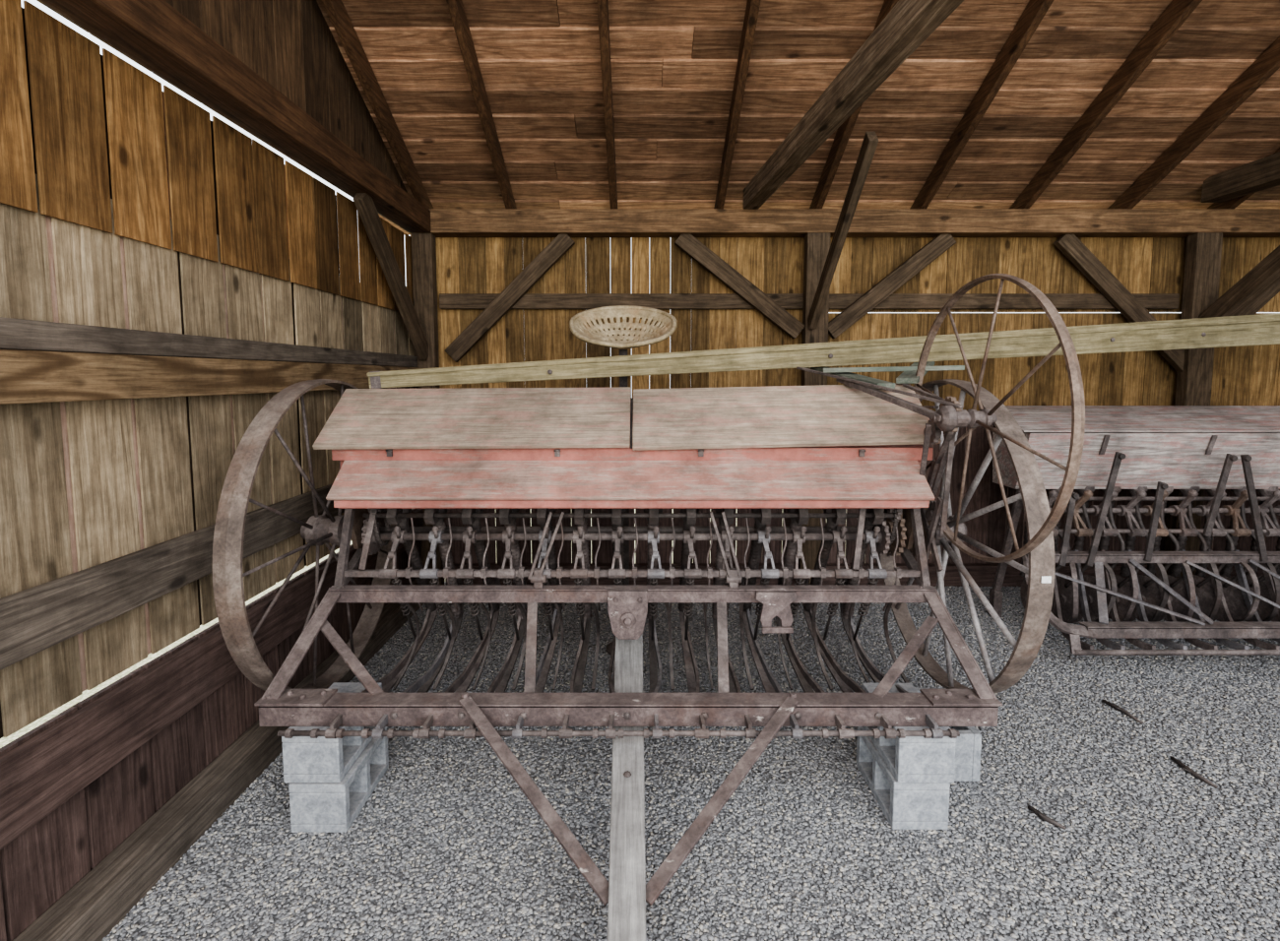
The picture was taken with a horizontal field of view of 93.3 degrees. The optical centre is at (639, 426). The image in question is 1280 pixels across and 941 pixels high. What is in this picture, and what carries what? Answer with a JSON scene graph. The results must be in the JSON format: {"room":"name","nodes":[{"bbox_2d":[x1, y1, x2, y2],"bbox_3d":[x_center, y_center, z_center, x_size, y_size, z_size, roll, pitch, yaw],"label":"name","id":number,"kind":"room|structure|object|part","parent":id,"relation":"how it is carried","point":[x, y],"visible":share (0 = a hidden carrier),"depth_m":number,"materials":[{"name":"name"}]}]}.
{"room":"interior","nodes":[
{"label":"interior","id":0,"kind":"room"},
{"bbox_2d":[0,0,420,940],"bbox_3d":[-1.825,-1.480,2.062,0.050,6.115,5.850,0,5,0],"label":"wall","id":1,"kind":"structure","parent":0,"point":[123,204],"depth_m":2.23,"materials":[{"name":"brown wood"}]},
{"bbox_2d":[0,483,344,670],"bbox_3d":[-1.784,0.545,2.116,0.029,0.190,5.530,0,5,0],"label":"girt","id":2,"kind":"object","parent":1,"relation":"attached to","point":[35,619],"visible":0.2,"depth_m":2.05,"materials":[{"name":"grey wood"}]},
{"bbox_2d":[0,317,417,367],"bbox_3d":[-1.784,-0.289,2.048,0.029,0.087,5.530,0,5,0],"label":"girt","id":3,"kind":"object","parent":1,"relation":"attached to","point":[15,334],"visible":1,"depth_m":2.23,"materials":[{"name":"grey wood"}]},
{"bbox_2d":[0,349,420,404],"bbox_3d":[-1.770,-0.168,2.058,0.059,0.150,5.530,0,5,0],"label":"girt","id":4,"kind":"object","parent":1,"relation":"attached to","point":[26,376],"visible":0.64,"depth_m":2.12,"materials":[{"name":"brown wood"}]},
{"bbox_2d":[0,509,423,850],"bbox_3d":[-1.780,1.009,2.154,0.039,0.238,5.530,0,5,0],"label":"girt","id":5,"kind":"object","parent":1,"relation":"attached to","point":[40,774],"visible":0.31,"depth_m":2.08,"materials":[{"name":"brown wood"}]},
{"bbox_2d":[39,0,430,232],"bbox_3d":[-1.714,-1.369,1.955,0.169,0.168,5.520,0,5,0],"label":"wall plate","id":6,"kind":"object","parent":1,"relation":"attached to","point":[154,33],"visible":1,"depth_m":2.45,"materials":[{"name":"brown wood"}]},
{"bbox_2d":[108,582,1279,940],"bbox_3d":[2.400,1.619,1.918,8.600,0.040,6.560,0,5,0],"label":"floor","id":7,"kind":"structure","parent":0,"point":[272,803],"depth_m":2.40,"materials":[{"name":"grey gravel"}]},
{"bbox_2d":[12,578,432,940],"bbox_3d":[-1.734,1.507,2.195,0.129,0.140,5.530,0,5,0],"label":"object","id":8,"kind":"object","parent":7,"relation":"on","point":[92,908],"visible":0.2,"depth_m":2.17,"materials":[{"name":"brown wood"}]},
{"bbox_2d":[411,232,445,585],"bbox_3d":[-1.710,-0.085,4.889,0.160,2.875,0.100,0,5,0],"label":"post","id":9,"kind":"object","parent":7,"relation":"on","point":[423,248],"visible":0.44,"depth_m":4.77,"materials":[{"name":"brown wood"}]},
{"bbox_2d":[352,192,428,360],"bbox_3d":[-1.710,-0.999,4.253,0.060,1.032,1.123,0,5,0],"label":"knee brace","id":10,"kind":"object","parent":9,"relation":"attached to","point":[365,207],"visible":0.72,"depth_m":4.12,"materials":[{"name":"brown wood"}]},
{"bbox_2d":[569,305,677,654],"bbox_3d":[-0.100,0.350,3.684,0.641,2.195,0.455,0,5,0],"label":"seat","id":11,"kind":"object","parent":7,"relation":"on","point":[581,327],"visible":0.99,"depth_m":3.71,"materials":[{"name":"beige metal"}]},
{"bbox_3d":[-0.100,0.482,3.802,0.234,1.911,0.240,0,5,0],"label":"seat post","id":12,"kind":"part","parent":11,"relation":"part of","materials":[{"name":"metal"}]},
{"bbox_2d":[101,585,1279,940],"bbox_3d":[1.520,1.479,3.331,6.620,0.018,3.520,0,5,0],"label":"gravel","id":13,"kind":"object","parent":7,"relation":"on","point":[544,916],"visible":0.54,"depth_m":2.35,"materials":[{"name":"gravel"}]},
{"bbox_2d":[288,726,388,832],"bbox_3d":[-1.232,1.448,2.509,0.215,0.195,0.395,0,5,0],"label":"concrete block","id":14,"kind":"object","parent":13,"relation":"on","point":[323,807],"visible":0.69,"depth_m":2.32,"materials":[{"name":"grey concrete"}]},
{"bbox_2d":[281,682,382,782],"bbox_3d":[-1.254,1.252,2.499,0.215,0.195,0.395,0,5,0],"label":"concrete block","id":15,"kind":"object","parent":14,"relation":"on","point":[305,759],"visible":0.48,"depth_m":2.31,"materials":[{"name":"grey concrete"}]},
{"bbox_2d":[856,726,950,830],"bbox_3d":[1.083,1.447,2.523,0.215,0.195,0.395,0,5,0],"label":"concrete block","id":16,"kind":"object","parent":13,"relation":"on","point":[905,806],"visible":0.7,"depth_m":2.33,"materials":[{"name":"grey concrete"}]},
{"bbox_2d":[861,683,956,783],"bbox_3d":[1.093,1.252,2.497,0.215,0.195,0.395,0,5,0],"label":"concrete block","id":17,"kind":"object","parent":16,"relation":"on","point":[910,759],"visible":0.48,"depth_m":2.31,"materials":[{"name":"grey concrete"}]},
{"bbox_2d":[212,379,1054,940],"bbox_3d":[-0.030,0.680,2.360,3.270,1.718,2.806,0,5,0],"label":"drill","id":18,"kind":"object","parent":17,"relation":"on","point":[834,449],"visible":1,"depth_m":2.76,"materials":[{"name":"red paint"}]},
{"bbox_3d":[-1.353,1.063,2.383,0.265,0.022,0.112,0,5,0],"label":"corner plate","id":19,"kind":"part","parent":18,"relation":"part of","materials":[{"name":"metal"}]},
{"bbox_3d":[-1.245,0.465,2.907,0.018,0.236,0.156,0,5,0],"label":"drive chain","id":20,"kind":"part","parent":18,"relation":"part of","materials":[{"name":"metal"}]},
{"bbox_2d":[385,509,412,525],"bbox_3d":[-1.160,0.426,2.901,0.096,0.119,0.182,0,5,0],"label":"cup","id":21,"kind":"object","parent":18,"relation":"on","point":[398,517],"depth_m":2.83,"materials":[{"name":"metal"}]},
{"bbox_3d":[-1.156,0.886,2.972,0.014,0.456,0.270,0,5,0],"label":"pressure rod","id":22,"kind":"part","parent":18,"relation":"part of","materials":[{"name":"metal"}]},
{"bbox_2d":[423,509,447,525],"bbox_3d":[-0.985,0.426,2.901,0.096,0.119,0.182,0,5,0],"label":"cup","id":23,"kind":"object","parent":18,"relation":"on","point":[435,517],"depth_m":2.83,"materials":[{"name":"metal"}]},
{"bbox_3d":[-0.977,0.886,2.972,0.014,0.456,0.270,0,5,0],"label":"pressure rod","id":24,"kind":"part","parent":18,"relation":"part of","materials":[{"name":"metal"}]},
{"bbox_3d":[-0.767,-0.045,2.904,1.440,0.278,0.351,0,5,0],"label":"lid","id":25,"kind":"part","parent":18,"relation":"part of","materials":[{"name":"brown wood"}]},
{"bbox_2d":[460,509,483,525],"bbox_3d":[-0.810,0.426,2.901,0.096,0.119,0.182,0,5,0],"label":"cup","id":26,"kind":"object","parent":18,"relation":"on","point":[471,517],"depth_m":2.83,"materials":[{"name":"metal"}]},
{"bbox_3d":[-0.816,0.886,2.972,0.014,0.456,0.270,0,5,0],"label":"pressure rod","id":27,"kind":"part","parent":18,"relation":"part of","materials":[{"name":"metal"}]},
{"bbox_2d":[499,509,519,525],"bbox_3d":[-0.635,0.426,2.901,0.096,0.119,0.182,0,5,0],"label":"cup","id":28,"kind":"object","parent":18,"relation":"on","point":[507,517],"depth_m":2.83,"materials":[{"name":"metal"}]},
{"bbox_3d":[-0.629,0.886,2.972,0.014,0.456,0.270,0,5,0],"label":"pressure rod","id":29,"kind":"part","parent":18,"relation":"part of","materials":[{"name":"metal"}]},
{"bbox_3d":[-0.458,0.548,2.781,0.119,0.312,0.028,-1,5,-14],"label":"lift arm","id":30,"kind":"part","parent":18,"relation":"part of","materials":[{"name":"metal"}]},
{"bbox_2d":[535,509,555,525],"bbox_3d":[-0.460,0.426,2.901,0.095,0.119,0.182,0,5,0],"label":"cup","id":31,"kind":"object","parent":18,"relation":"on","point":[542,515],"depth_m":2.83,"materials":[{"name":"metal"}]},
{"bbox_3d":[-0.453,0.886,2.972,0.014,0.456,0.270,0,5,0],"label":"pressure rod","id":32,"kind":"part","parent":18,"relation":"part of","materials":[{"name":"metal"}]},
{"bbox_3d":[-0.410,0.548,2.781,0.132,0.312,0.028,-1,5,-12],"label":"lift arm","id":33,"kind":"part","parent":18,"relation":"part of","materials":[{"name":"metal"}]},
{"bbox_3d":[-0.292,0.886,2.972,0.014,0.456,0.270,0,5,0],"label":"pressure rod","id":34,"kind":"part","parent":18,"relation":"part of","materials":[{"name":"metal"}]},
{"bbox_2d":[572,509,590,525],"bbox_3d":[-0.285,0.426,2.901,0.095,0.119,0.182,0,5,0],"label":"cup","id":35,"kind":"object","parent":18,"relation":"on","point":[581,516],"depth_m":2.83,"materials":[{"name":"metal"}]},
{"bbox_2d":[607,509,627,525],"bbox_3d":[-0.110,0.426,2.901,0.095,0.119,0.182,0,5,0],"label":"cup","id":36,"kind":"object","parent":18,"relation":"on","point":[616,516],"depth_m":2.83,"materials":[{"name":"metal"}]},
{"bbox_3d":[-0.080,1.157,2.276,2.560,0.019,0.020,0,5,0],"label":"hitch rod","id":37,"kind":"part","parent":18,"relation":"part of","materials":[{"name":"metal"}]},
{"bbox_3d":[-0.045,1.117,2.386,2.860,0.086,0.095,0,5,0],"label":"rail","id":38,"kind":"part","parent":18,"relation":"part of","materials":[{"name":"metal"}]},
{"bbox_3d":[-0.042,0.234,2.720,2.647,0.164,0.203,0,5,0],"label":"seed box lid","id":39,"kind":"part","parent":18,"relation":"part of","materials":[{"name":"red wood"}]},
{"bbox_3d":[-0.037,0.773,2.787,2.765,0.062,0.060,0,5,0],"label":"rail","id":40,"kind":"part","parent":18,"relation":"part of","materials":[{"name":"metal"}]},
{"bbox_3d":[0.065,0.886,2.972,0.014,0.456,0.270,0,5,0],"label":"pressure rod","id":41,"kind":"part","parent":18,"relation":"part of","materials":[{"name":"metal"}]},
{"bbox_2d":[643,509,663,525],"bbox_3d":[0.065,0.426,2.901,0.095,0.119,0.182,0,5,0],"label":"cup","id":42,"kind":"object","parent":18,"relation":"on","point":[653,516],"depth_m":2.83,"materials":[{"name":"metal"}]},
{"bbox_3d":[0.236,0.886,2.972,0.014,0.456,0.270,0,5,0],"label":"pressure rod","id":43,"kind":"part","parent":18,"relation":"part of","materials":[{"name":"metal"}]},
{"bbox_2d":[679,509,699,525],"bbox_3d":[0.240,0.426,2.901,0.095,0.119,0.182,0,5,0],"label":"cup","id":44,"kind":"object","parent":18,"relation":"on","point":[689,516],"depth_m":2.83,"materials":[{"name":"metal"}]},
{"bbox_3d":[0.371,0.548,2.781,0.111,0.311,0.028,1,5,15],"label":"lift arm","id":45,"kind":"part","parent":18,"relation":"part of","materials":[{"name":"metal"}]},
{"bbox_2d":[715,509,735,525],"bbox_3d":[0.415,0.426,2.901,0.095,0.119,0.182,0,5,0],"label":"cup","id":46,"kind":"object","parent":18,"relation":"on","point":[730,514],"depth_m":2.83,"materials":[{"name":"metal"}]},
{"bbox_3d":[0.421,0.548,2.781,0.103,0.311,0.028,1,5,17],"label":"lift arm","id":47,"kind":"part","parent":18,"relation":"part of","materials":[{"name":"metal"}]},
{"bbox_3d":[0.592,0.886,2.972,0.014,0.456,0.270,0,5,0],"label":"pressure rod","id":48,"kind":"part","parent":18,"relation":"part of","materials":[{"name":"metal"}]},
{"bbox_2d":[751,509,771,525],"bbox_3d":[0.590,0.426,2.901,0.096,0.119,0.182,0,5,0],"label":"cup","id":49,"kind":"object","parent":18,"relation":"on","point":[762,517],"depth_m":2.83,"materials":[{"name":"metal"}]},
{"bbox_3d":[0.665,-0.053,2.903,1.400,0.302,0.351,0,5,0],"label":"lid","id":50,"kind":"part","parent":18,"relation":"part of","materials":[{"name":"brown wood"}]},
{"bbox_3d":[0.759,0.886,2.972,0.014,0.456,0.270,0,5,0],"label":"pressure rod","id":51,"kind":"part","parent":18,"relation":"part of","materials":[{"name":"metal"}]},
{"bbox_2d":[787,509,809,525],"bbox_3d":[0.765,0.426,2.901,0.096,0.119,0.182,0,5,0],"label":"cup","id":52,"kind":"object","parent":18,"relation":"on","point":[799,517],"depth_m":2.83,"materials":[{"name":"metal"}]},
{"bbox_3d":[0.950,0.886,2.972,0.014,0.456,0.270,0,5,0],"label":"pressure rod","id":53,"kind":"part","parent":18,"relation":"part of","materials":[{"name":"metal"}]},
{"bbox_2d":[823,509,846,525],"bbox_3d":[0.940,0.426,2.901,0.096,0.119,0.182,0,5,0],"label":"cup","id":54,"kind":"object","parent":18,"relation":"on","point":[834,517],"depth_m":2.83,"materials":[{"name":"metal"}]},
{"bbox_3d":[1.105,0.886,2.972,0.014,0.456,0.270,0,5,0],"label":"pressure rod","id":55,"kind":"part","parent":18,"relation":"part of","materials":[{"name":"metal"}]},
{"bbox_2d":[858,509,884,525],"bbox_3d":[1.115,0.426,2.901,0.096,0.119,0.182,0,5,0],"label":"cup","id":56,"kind":"object","parent":18,"relation":"on","point":[872,517],"depth_m":2.83,"materials":[{"name":"metal"}]},
{"bbox_3d":[1.200,0.465,2.907,0.018,0.236,0.156,0,5,0],"label":"drive chain","id":57,"kind":"part","parent":18,"relation":"part of","materials":[{"name":"metal"}]},
{"bbox_3d":[1.375,0.311,2.890,0.018,0.323,0.178,0,5,4],"label":"lever","id":58,"kind":"part","parent":18,"relation":"part of","materials":[{"name":"wood"}]},
{"bbox_3d":[1.377,0.460,2.907,0.017,0.407,0.305,0,5,-1],"label":"lever","id":59,"kind":"part","parent":18,"relation":"part of","materials":[{"name":"metal"}]},
{"bbox_3d":[1.367,0.511,2.841,0.018,0.393,0.209,0,5,5],"label":"lever","id":60,"kind":"part","parent":18,"relation":"part of","materials":[{"name":"metal"}]},
{"bbox_2d":[796,273,1085,563],"bbox_3d":[1.213,-0.061,2.870,0.880,1.164,1.793,1,5,11],"label":"wheel","id":61,"kind":"object","parent":18,"relation":"on","point":[950,416],"visible":0.92,"depth_m":2.49,"materials":[{"name":"brown metal"}]},
{"bbox_2d":[366,313,1279,388],"bbox_3d":[1.759,-0.492,3.580,6.428,0.530,0.112,-1,5,-7],"label":"pole","id":62,"kind":"object","parent":61,"relation":"attached to","point":[1258,329],"visible":0.9,"depth_m":3.50,"materials":[{"name":"yellow wood"}]},
{"bbox_3d":[1.148,-0.113,2.767,0.136,0.227,0.717,-3,5,-29],"label":"axle arm","id":63,"kind":"part","parent":61,"relation":"part of","materials":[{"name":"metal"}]},
{"bbox_3d":[1.262,1.063,2.383,0.265,0.022,0.112,0,5,0],"label":"corner plate","id":64,"kind":"part","parent":18,"relation":"part of","materials":[{"name":"metal"}]},
{"bbox_2d":[1027,805,1065,830],"bbox_3d":[1.596,1.542,2.381,0.032,0.025,0.136,-2,5,-28],"label":"twig","id":65,"kind":"object","parent":13,"relation":"on","point":[1038,813],"visible":1,"depth_m":2.38,"materials":[{"name":"wood"}]},
{"bbox_2d":[796,232,830,585],"bbox_3d":[1.400,-0.085,4.889,0.180,2.875,0.100,0,5,0],"label":"post","id":66,"kind":"object","parent":7,"relation":"on","point":[816,244],"visible":0.44,"depth_m":4.78,"materials":[{"name":"brown wood"}]},
{"bbox_2d":[674,233,804,338],"bbox_3d":[0.797,-1.128,4.824,1.044,0.854,0.060,0,5,0],"label":"knee brace","id":67,"kind":"object","parent":66,"relation":"attached to","point":[686,242],"visible":0.89,"depth_m":4.80,"materials":[{"name":"brown wood"}]},
{"bbox_2d":[807,131,878,328],"bbox_3d":[1.345,-1.238,4.123,0.058,1.054,1.240,0,5,0],"label":"knee brace","id":68,"kind":"object","parent":66,"relation":"attached to","point":[870,141],"visible":1,"depth_m":3.94,"materials":[{"name":"brown wood"}]},
{"bbox_2d":[428,208,1279,237],"bbox_3d":[2.390,-1.610,4.799,8.320,0.180,0.168,0,5,0],"label":"wall plate","id":69,"kind":"object","parent":66,"relation":"on","point":[444,223],"visible":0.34,"depth_m":4.71,"materials":[{"name":"brown wood"}]},
{"bbox_2d":[445,233,575,362],"bbox_3d":[-1.042,-1.034,4.832,1.048,1.033,0.060,0,5,0],"label":"knee brace","id":70,"kind":"object","parent":69,"relation":"attached to","point":[562,242],"visible":0.89,"depth_m":4.80,"materials":[{"name":"brown wood"}]},
{"bbox_2d":[743,0,963,209],"bbox_3d":[1.078,-1.658,2.681,0.120,0.271,4.074,-1,5,-6],"label":"tie beam","id":71,"kind":"structure","parent":69,"relation":"on","point":[909,23],"depth_m":2.89,"materials":[{"name":"brown wood"}]},
{"bbox_2d":[828,233,956,338],"bbox_3d":[1.989,-1.128,4.824,1.018,0.853,0.060,0,5,0],"label":"knee brace","id":72,"kind":"object","parent":66,"relation":"attached to","point":[938,245],"visible":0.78,"depth_m":4.79,"materials":[{"name":"brown wood"}]},
{"bbox_2d":[446,563,1263,586],"bbox_3d":[2.440,1.252,5.077,8.120,0.180,0.078,0,5,0],"label":"girt","id":73,"kind":"object","parent":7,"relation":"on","point":[983,574],"visible":0.1,"depth_m":5.04,"materials":[{"name":"brown wood"}]},
{"bbox_2d":[914,688,981,781],"bbox_3d":[1.373,1.415,2.802,0.195,0.215,0.395,0,5,0],"label":"concrete block","id":74,"kind":"object","parent":7,"relation":"on","point":[968,746],"visible":0.3,"depth_m":2.61,"materials":[{"name":"grey concrete"}]},
{"bbox_2d":[1101,699,1143,724],"bbox_3d":[2.508,1.480,3.141,0.039,0.025,0.216,-1,5,-14],"label":"twig","id":75,"kind":"object","parent":7,"relation":"on","point":[1114,706],"visible":1,"depth_m":3.15,"materials":[{"name":"wood"}]},
{"bbox_2d":[988,405,1279,655],"bbox_3d":[4.022,0.662,3.938,3.356,1.541,1.055,0,5,0],"label":"drill","id":76,"kind":"object","parent":7,"relation":"on","point":[1136,449],"visible":0.95,"depth_m":3.98,"materials":[{"name":"white wood"}]},
{"bbox_3d":[2.722,0.653,3.851,0.203,0.463,0.053,-3,6,-34],"label":"lift lever","id":77,"kind":"part","parent":76,"relation":"part of","materials":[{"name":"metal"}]},
{"bbox_2d":[1076,486,1094,497],"bbox_3d":[3.056,0.454,4.151,0.110,0.100,0.110,0,5,0],"label":"cup","id":78,"kind":"object","parent":76,"relation":"on","point":[1081,489],"depth_m":4.10,"materials":[{"name":"metal"}]},
{"bbox_3d":[2.950,0.526,3.840,0.294,0.718,0.050,-2,5,-20],"label":"lift lever","id":79,"kind":"part","parent":76,"relation":"part of","materials":[{"name":"metal"}]},
{"bbox_2d":[1101,486,1121,494],"bbox_3d":[3.234,0.454,4.151,0.110,0.100,0.110,0,5,0],"label":"cup","id":80,"kind":"object","parent":76,"relation":"on","point":[1118,488],"depth_m":4.10,"materials":[{"name":"metal"}]},
{"bbox_2d":[1127,486,1147,497],"bbox_3d":[3.412,0.454,4.151,0.110,0.100,0.110,0,5,0],"label":"cup","id":81,"kind":"object","parent":76,"relation":"on","point":[1133,489],"depth_m":4.11,"materials":[{"name":"metal"}]},
{"bbox_3d":[4.100,-0.054,4.168,3.200,0.150,0.482,0,5,0],"label":"lid","id":82,"kind":"part","parent":76,"relation":"part of","materials":[{"name":"white wood"}]},
{"bbox_3d":[4.075,0.835,3.856,3.250,0.059,0.070,0,5,0],"label":"rail","id":83,"kind":"part","parent":76,"relation":"part of","materials":[{"name":"metal"}]},
{"bbox_3d":[3.274,0.605,3.847,0.225,0.496,0.052,-3,5,-29],"label":"lift lever","id":84,"kind":"part","parent":76,"relation":"part of","materials":[{"name":"metal"}]},
{"bbox_3d":[4.135,0.690,3.969,3.130,0.027,0.028,0,5,0],"label":"spring rod","id":85,"kind":"part","parent":76,"relation":"part of","materials":[{"name":"metal"}]},
{"bbox_2d":[1152,486,1173,495],"bbox_3d":[3.590,0.454,4.151,0.110,0.100,0.110,0,5,0],"label":"cup","id":86,"kind":"object","parent":76,"relation":"on","point":[1170,489],"depth_m":4.10,"materials":[{"name":"metal"}]},
{"bbox_3d":[4.100,1.302,3.477,3.200,0.030,0.032,0,5,0],"label":"hitch rod","id":87,"kind":"part","parent":76,"relation":"part of","materials":[{"name":"metal"}]},
{"bbox_3d":[4.150,1.196,3.549,3.100,0.069,0.080,0,5,0],"label":"rail","id":88,"kind":"part","parent":76,"relation":"part of","materials":[{"name":"metal"}]},
{"bbox_2d":[1179,486,1200,497],"bbox_3d":[3.768,0.454,4.151,0.110,0.100,0.110,0,5,0],"label":"cup","id":89,"kind":"object","parent":76,"relation":"on","point":[1185,489],"depth_m":4.11,"materials":[{"name":"metal"}]},
{"bbox_2d":[1205,487,1225,497],"bbox_3d":[3.946,0.454,4.151,0.110,0.100,0.110,0,5,0],"label":"cup","id":90,"kind":"object","parent":76,"relation":"on","point":[1211,491],"depth_m":4.13,"materials":[{"name":"metal"}]},
{"bbox_3d":[3.668,0.438,3.833,0.281,0.519,0.050,-2,5,-21],"label":"lift lever","id":91,"kind":"part","parent":76,"relation":"part of","materials":[{"name":"metal"}]},
{"bbox_2d":[1230,486,1246,497],"bbox_3d":[4.124,0.454,4.151,0.110,0.100,0.110,0,5,0],"label":"cup","id":92,"kind":"object","parent":76,"relation":"on","point":[1237,492],"depth_m":4.12,"materials":[{"name":"metal"}]},
{"bbox_3d":[3.897,0.517,3.837,0.051,0.667,0.162,-3,5,-32],"label":"lift lever","id":93,"kind":"part","parent":76,"relation":"part of","materials":[{"name":"metal"}]},
{"bbox_2d":[1256,486,1278,497],"bbox_3d":[4.302,0.454,4.151,0.110,0.100,0.110,0,5,0],"label":"cup","id":94,"kind":"object","parent":76,"relation":"on","point":[1266,491],"depth_m":4.11,"materials":[{"name":"metal"}]},
{"bbox_2d":[1162,232,1222,578],"bbox_3d":[4.460,-0.085,4.889,0.200,2.875,0.100,0,5,0],"label":"post","id":95,"kind":"object","parent":7,"relation":"on","point":[1203,252],"visible":0.44,"depth_m":4.80,"materials":[{"name":"brown wood"}]},
{"bbox_2d":[1053,233,1185,372],"bbox_3d":[3.875,-0.995,4.835,1.153,1.113,0.060,0,5,0],"label":"knee brace","id":96,"kind":"object","parent":95,"relation":"attached to","point":[1074,250],"visible":0.77,"depth_m":4.80,"materials":[{"name":"brown wood"}]},
{"bbox_2d":[1198,245,1279,318],"bbox_3d":[4.460,-1.190,4.137,0.100,1.008,1.280,0,5,0],"label":"knee brace","id":97,"kind":"object","parent":95,"relation":"attached to","point":[1266,273],"visible":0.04,"depth_m":4.39,"materials":[{"name":"brown wood"}]},
{"bbox_2d":[1236,280,1279,316],"bbox_3d":[5.016,-1.100,4.827,0.907,0.899,0.060,0,5,0],"label":"knee brace","id":98,"kind":"object","parent":95,"relation":"attached to","point":[1257,304],"visible":0.1,"depth_m":4.80,"materials":[{"name":"brown wood"}]},
{"bbox_2d":[1169,756,1217,788],"bbox_3d":[2.417,1.519,2.659,0.051,0.025,0.201,0,5,-4],"label":"twig","id":99,"kind":"object","parent":7,"relation":"on","point":[1184,767],"visible":1,"depth_m":2.65,"materials":[{"name":"wood"}]},
{"bbox_2d":[316,0,1279,235],"bbox_3d":[2.400,-2.841,2.486,9.200,2.787,5.382,0,5,0],"label":"ceiling","id":100,"kind":"structure","parent":0,"point":[673,63],"depth_m":3.99,"materials":[{"name":"brown wood"}]},
{"bbox_2d":[320,0,433,208],"bbox_3d":[-1.708,-2.721,2.487,0.052,2.726,5.000,0,5,0],"label":"rafter","id":101,"kind":"object","parent":100,"relation":"attached to","point":[336,10],"visible":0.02,"depth_m":3.85,"materials":[{"name":"brown wood"}]},
{"bbox_2d":[446,0,516,208],"bbox_3d":[-1.030,-2.721,2.487,0.052,2.726,5.000,0,5,0],"label":"rafter","id":102,"kind":"object","parent":100,"relation":"attached to","point":[456,7],"visible":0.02,"depth_m":3.85,"materials":[{"name":"brown wood"}]},
{"bbox_2d":[596,0,617,208],"bbox_3d":[-0.207,-2.721,2.487,0.052,2.726,5.000,0,5,0],"label":"rafter","id":103,"kind":"object","parent":100,"relation":"attached to","point":[603,6],"visible":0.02,"depth_m":3.83,"materials":[{"name":"brown wood"}]},
{"bbox_2d":[713,0,760,208],"bbox_3d":[0.630,-2.721,2.487,0.052,2.726,5.000,0,5,0],"label":"rafter","id":104,"kind":"object","parent":100,"relation":"attached to","point":[752,6],"visible":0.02,"depth_m":3.85,"materials":[{"name":"brown wood"}]},
{"bbox_2d":[809,0,898,208],"bbox_3d":[1.405,-2.721,2.487,0.052,2.726,5.000,0,5,0],"label":"rafter","id":105,"kind":"object","parent":100,"relation":"attached to","point":[844,132],"visible":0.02,"depth_m":4.27,"materials":[{"name":"brown wood"}]},
{"bbox_2d":[910,0,1053,208],"bbox_3d":[2.227,-2.721,2.487,0.052,2.726,5.000,0,5,0],"label":"rafter","id":106,"kind":"object","parent":100,"relation":"attached to","point":[1035,11],"visible":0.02,"depth_m":3.87,"materials":[{"name":"brown wood"}]},
{"bbox_2d":[1009,0,1202,208],"bbox_3d":[3.033,-2.721,2.487,0.052,2.726,5.000,0,5,0],"label":"rafter","id":107,"kind":"object","parent":100,"relation":"attached to","point":[1177,12],"visible":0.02,"depth_m":3.87,"materials":[{"name":"brown wood"}]},
{"bbox_2d":[1108,36,1279,208],"bbox_3d":[3.839,-2.721,2.487,0.052,2.726,5.000,0,5,0],"label":"rafter","id":108,"kind":"object","parent":100,"relation":"attached to","point":[1267,63],"visible":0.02,"depth_m":4.09,"materials":[{"name":"brown wood"}]},
{"bbox_2d":[1201,152,1279,202],"bbox_3d":[4.440,-1.672,2.788,0.160,0.180,3.830,0,5,0],"label":"tie beam","id":109,"kind":"structure","parent":100,"relation":"attached to","point":[1263,173],"depth_m":4.38,"materials":[{"name":"brown wood"}]},
{"bbox_2d":[1207,148,1279,208],"bbox_3d":[4.645,-2.721,2.487,0.052,2.726,5.000,0,5,0],"label":"rafter","id":110,"kind":"object","parent":100,"relation":"attached to","point":[1234,203],"visible":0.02,"depth_m":4.72,"materials":[{"name":"brown wood"}]},
{"bbox_2d":[410,234,1279,582],"bbox_3d":[2.407,-0.149,5.028,8.535,2.980,0.046,0,5,0],"label":"wall","id":111,"kind":"structure","parent":0,"point":[1248,375],"depth_m":4.96,"materials":[{"name":"brown wood"}]},
{"bbox_2d":[439,293,1179,309],"bbox_3d":[1.365,-1.012,4.903,5.970,0.120,0.058,0,5,0],"label":"girt","id":112,"kind":"object","parent":111,"relation":"attached to","point":[446,300],"visible":0.89,"depth_m":4.87,"materials":[{"name":"brown wood"}]},
{"label":"outside","id":113,"kind":"structure","parent":0,"visible":0},
{"bbox_2d":[0,509,846,748],"bbox_3d":[0.000,1.819,0.148,80.000,0.050,80.000,0,5,0],"label":"ground","id":114,"kind":"structure","parent":113,"point":[4,740],"depth_m":3.73,"materials":[{"name":"white"}]}
]}

